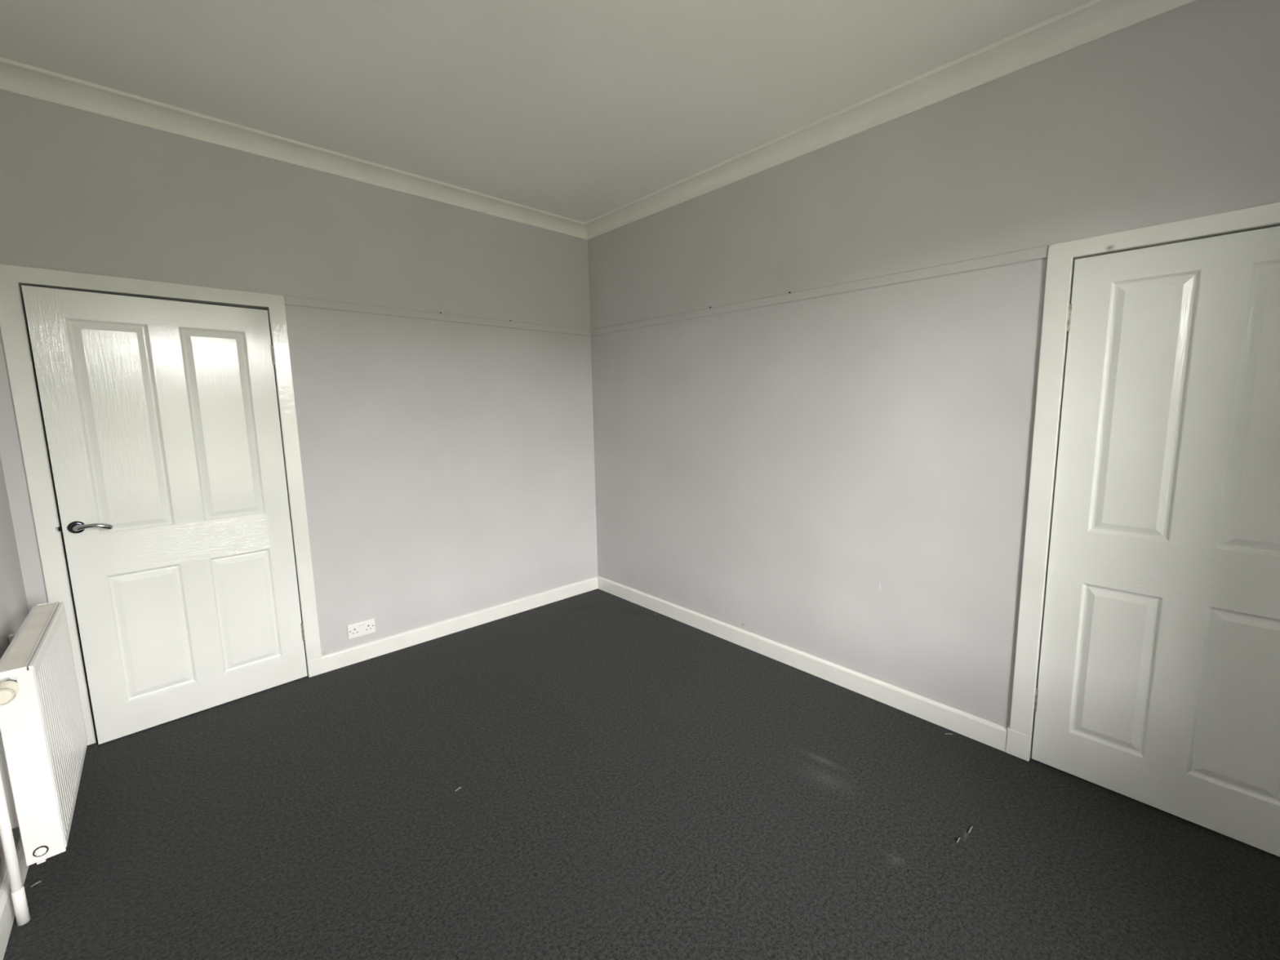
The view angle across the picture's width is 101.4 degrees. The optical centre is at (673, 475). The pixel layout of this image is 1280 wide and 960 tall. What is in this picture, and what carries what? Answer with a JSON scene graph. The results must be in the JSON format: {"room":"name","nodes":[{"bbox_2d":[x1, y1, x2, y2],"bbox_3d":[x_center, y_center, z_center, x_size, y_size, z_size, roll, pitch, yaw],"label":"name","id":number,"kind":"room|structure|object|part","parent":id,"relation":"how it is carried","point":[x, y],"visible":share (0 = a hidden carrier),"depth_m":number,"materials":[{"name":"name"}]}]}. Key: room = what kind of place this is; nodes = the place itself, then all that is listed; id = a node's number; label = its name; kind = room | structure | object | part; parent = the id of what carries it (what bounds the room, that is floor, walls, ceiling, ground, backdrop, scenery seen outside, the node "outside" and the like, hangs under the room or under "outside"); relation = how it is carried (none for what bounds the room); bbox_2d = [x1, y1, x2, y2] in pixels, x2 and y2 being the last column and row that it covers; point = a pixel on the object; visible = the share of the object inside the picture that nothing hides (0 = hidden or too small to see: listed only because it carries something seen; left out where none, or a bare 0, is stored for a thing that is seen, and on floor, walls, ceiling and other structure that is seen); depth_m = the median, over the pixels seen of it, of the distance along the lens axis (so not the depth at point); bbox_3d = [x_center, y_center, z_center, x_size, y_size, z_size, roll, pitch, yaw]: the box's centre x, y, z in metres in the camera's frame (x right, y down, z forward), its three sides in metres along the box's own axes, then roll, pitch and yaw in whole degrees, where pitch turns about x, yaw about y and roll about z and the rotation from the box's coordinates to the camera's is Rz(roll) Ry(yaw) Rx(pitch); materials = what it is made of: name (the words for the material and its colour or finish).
{"room":"empty bedroom","nodes":[
{"label":"empty bedroom","id":0,"kind":"room"},
{"bbox_2d":[0,453,29,888],"bbox_3d":[-1.297,0.023,0.524,0.200,2.817,4.670,-8,11,-44],"label":"wall","id":1,"kind":"structure","parent":0,"point":[14,610],"depth_m":2.02,"materials":[{"name":"grey paint"}]},
{"bbox_2d":[0,831,29,959],"bbox_3d":[-1.206,1.357,0.779,0.016,0.102,4.270,-8,11,-44],"label":"baseboard","id":2,"kind":"structure","parent":1,"relation":"attached to","point":[7,914],"depth_m":1.52,"materials":[{"name":"white paint"}]},
{"bbox_2d":[0,600,88,925],"bbox_3d":[-2.160,0.910,1.777,0.129,0.744,0.880,-8,11,-44],"label":"radiator","id":3,"kind":"object","parent":1,"relation":"attached to","point":[43,738],"visible":1,"depth_m":1.60,"materials":[{"name":"white metal"}]},
{"bbox_3d":[-2.214,0.842,1.804,0.010,0.606,0.738,-8,11,-44],"label":"panel","id":4,"kind":"part","parent":3,"relation":"part of","materials":[{"name":"white metal"}]},
{"bbox_2d":[0,602,57,671],"bbox_3d":[-2.192,0.538,1.789,0.049,0.004,0.743,-8,11,-44],"label":"grille","id":5,"kind":"object","parent":3,"relation":"attached to","point":[25,647],"depth_m":1.73,"materials":[{"name":"white metal"}]},
{"bbox_3d":[-1.927,0.879,1.567,0.078,0.602,0.006,-8,11,-44],"label":"panel","id":6,"kind":"part","parent":3,"relation":"part of","materials":[{"name":"white metal"}]},
{"bbox_3d":[-2.163,0.835,1.854,0.010,0.606,0.738,-8,11,-44],"label":"panel","id":7,"kind":"part","parent":3,"relation":"part of","materials":[{"name":"white metal"}]},
{"bbox_2d":[0,88,597,655],"bbox_3d":[-1.749,-0.328,3.192,2.930,2.817,0.200,-8,11,-44],"label":"wall","id":8,"kind":"structure","parent":0,"point":[448,469],"depth_m":3.05,"materials":[{"name":"grey paint"}]},
{"bbox_2d":[0,263,324,745],"bbox_3d":[-2.368,0.142,2.545,0.941,2.069,0.108,-8,11,-44],"label":"trim","id":9,"kind":"structure","parent":8,"relation":"attached to","point":[14,327],"depth_m":2.28,"materials":[{"name":"white paint"}]},
{"bbox_2d":[21,284,306,744],"bbox_3d":[-2.318,0.185,2.498,0.100,1.982,0.810,6,10,41],"label":"door","id":10,"kind":"structure","parent":8,"relation":"in","point":[162,421],"depth_m":2.45,"materials":[{"name":"wood"}]},
{"bbox_3d":[-2.493,0.226,2.251,0.029,0.037,0.115,6,10,41],"label":"lever","id":11,"kind":"part","parent":10,"relation":"part of","materials":[{"name":"silver metal"}]},
{"bbox_3d":[-2.450,-0.209,2.331,0.020,0.923,0.244,6,10,41],"label":"panel","id":12,"kind":"part","parent":10,"relation":"part of","materials":[{"name":"white wood"}]},
{"bbox_3d":[-2.440,0.734,2.457,0.020,0.604,0.244,6,10,41],"label":"panel","id":13,"kind":"part","parent":10,"relation":"part of","materials":[{"name":"white wood"}]},
{"bbox_3d":[-2.220,-0.245,2.587,0.020,0.923,0.244,6,10,41],"label":"panel","id":14,"kind":"part","parent":10,"relation":"part of","materials":[{"name":"white wood"}]},
{"bbox_3d":[-2.210,0.698,2.712,0.020,0.604,0.244,6,10,41],"label":"panel","id":15,"kind":"part","parent":10,"relation":"part of","materials":[{"name":"white wood"}]},
{"bbox_2d":[0,57,587,239],"bbox_3d":[-1.659,-1.671,2.907,2.930,0.082,0.096,-8,11,-44],"label":"trim","id":16,"kind":"structure","parent":8,"relation":"attached to","point":[17,77],"depth_m":2.53,"materials":[{"name":"paint"}]},
{"bbox_2d":[346,618,375,639],"bbox_3d":[-1.846,0.910,3.098,0.144,0.085,0.013,-8,11,-44],"label":"double socket","id":17,"kind":"object","parent":8,"relation":"attached to","point":[366,627],"visible":1,"depth_m":3.09,"materials":[{"name":"white plastic"}]},
{"bbox_2d":[284,295,590,336],"bbox_3d":[-1.323,-1.005,3.378,1.930,0.052,0.016,-8,11,-44],"label":"trim","id":18,"kind":"structure","parent":8,"relation":"attached to","point":[289,300],"depth_m":3.18,"materials":[{"name":"grey paint"}]},
{"bbox_2d":[321,576,597,672],"bbox_3d":[-1.304,0.979,3.642,1.932,0.099,0.016,-8,11,-44],"label":"baseboard","id":19,"kind":"structure","parent":8,"relation":"attached to","point":[356,654],"depth_m":3.45,"materials":[{"name":"white paint"}]},
{"bbox_2d":[0,0,1091,222],"bbox_3d":[-0.196,-1.579,1.419,3.330,0.100,4.670,-8,11,-44],"label":"ceiling","id":20,"kind":"structure","parent":0,"point":[580,110],"depth_m":2.06,"materials":[{"name":"paint"}]},
{"bbox_2d":[3,588,1279,959],"bbox_3d":[-0.167,1.312,1.804,3.330,0.100,4.670,-8,11,-44],"label":"floor","id":21,"kind":"structure","parent":0,"point":[636,783],"depth_m":1.83,"materials":[{"name":"grey carpet"}]},
{"bbox_2d":[587,0,1279,727],"bbox_3d":[0.934,-0.290,2.698,0.200,2.817,4.670,-8,11,-44],"label":"wall","id":22,"kind":"structure","parent":0,"point":[842,479],"depth_m":2.45,"materials":[{"name":"grey paint"}]},
{"bbox_2d":[597,575,1007,751],"bbox_3d":[0.401,1.008,3.276,0.016,0.103,2.930,-8,11,-44],"label":"baseboard","id":23,"kind":"structure","parent":22,"relation":"attached to","point":[983,731],"depth_m":2.80,"materials":[{"name":"white paint"}]},
{"bbox_2d":[590,244,1048,336],"bbox_3d":[0.382,-0.973,3.010,0.016,0.052,2.934,-8,11,-44],"label":"trim","id":24,"kind":"structure","parent":22,"relation":"attached to","point":[1033,254],"depth_m":2.51,"materials":[{"name":"grey paint"}]},
{"bbox_2d":[584,0,1195,239],"bbox_3d":[0.815,-1.630,2.415,0.096,0.082,4.270,-8,11,-44],"label":"trim","id":25,"kind":"structure","parent":22,"relation":"attached to","point":[1091,20],"depth_m":2.20,"materials":[{"name":"paint"}]},
{"bbox_2d":[1005,202,1279,761],"bbox_3d":[1.785,0.198,1.801,0.110,2.070,0.958,-8,11,-44],"label":"trim","id":26,"kind":"structure","parent":22,"relation":"attached to","point":[1061,257],"depth_m":2.02,"materials":[{"name":"white paint"}]},
{"bbox_2d":[1031,226,1279,857],"bbox_3d":[1.772,0.229,1.791,0.050,1.996,0.794,-8,11,-44],"label":"door","id":27,"kind":"structure","parent":22,"relation":"in","point":[1158,686],"depth_m":1.81,"materials":[{"name":"wood"}]},
{"bbox_3d":[1.658,0.728,1.972,0.020,0.617,0.226,-8,11,-44],"label":"panel","id":28,"kind":"part","parent":27,"relation":"part of","materials":[{"name":"white wood"}]},
{"bbox_3d":[1.648,-0.228,1.845,0.020,0.909,0.226,-8,11,-44],"label":"panel","id":29,"kind":"part","parent":27,"relation":"part of","materials":[{"name":"white wood"}]},
{"bbox_3d":[1.895,0.757,1.734,0.020,0.617,0.226,-8,11,-44],"label":"panel","id":30,"kind":"part","parent":27,"relation":"part of","materials":[{"name":"white wood"}]},
{"bbox_3d":[1.885,-0.199,1.607,0.020,0.909,0.226,-8,11,-44],"label":"panel","id":31,"kind":"part","parent":27,"relation":"part of","materials":[{"name":"white wood"}]}
]}

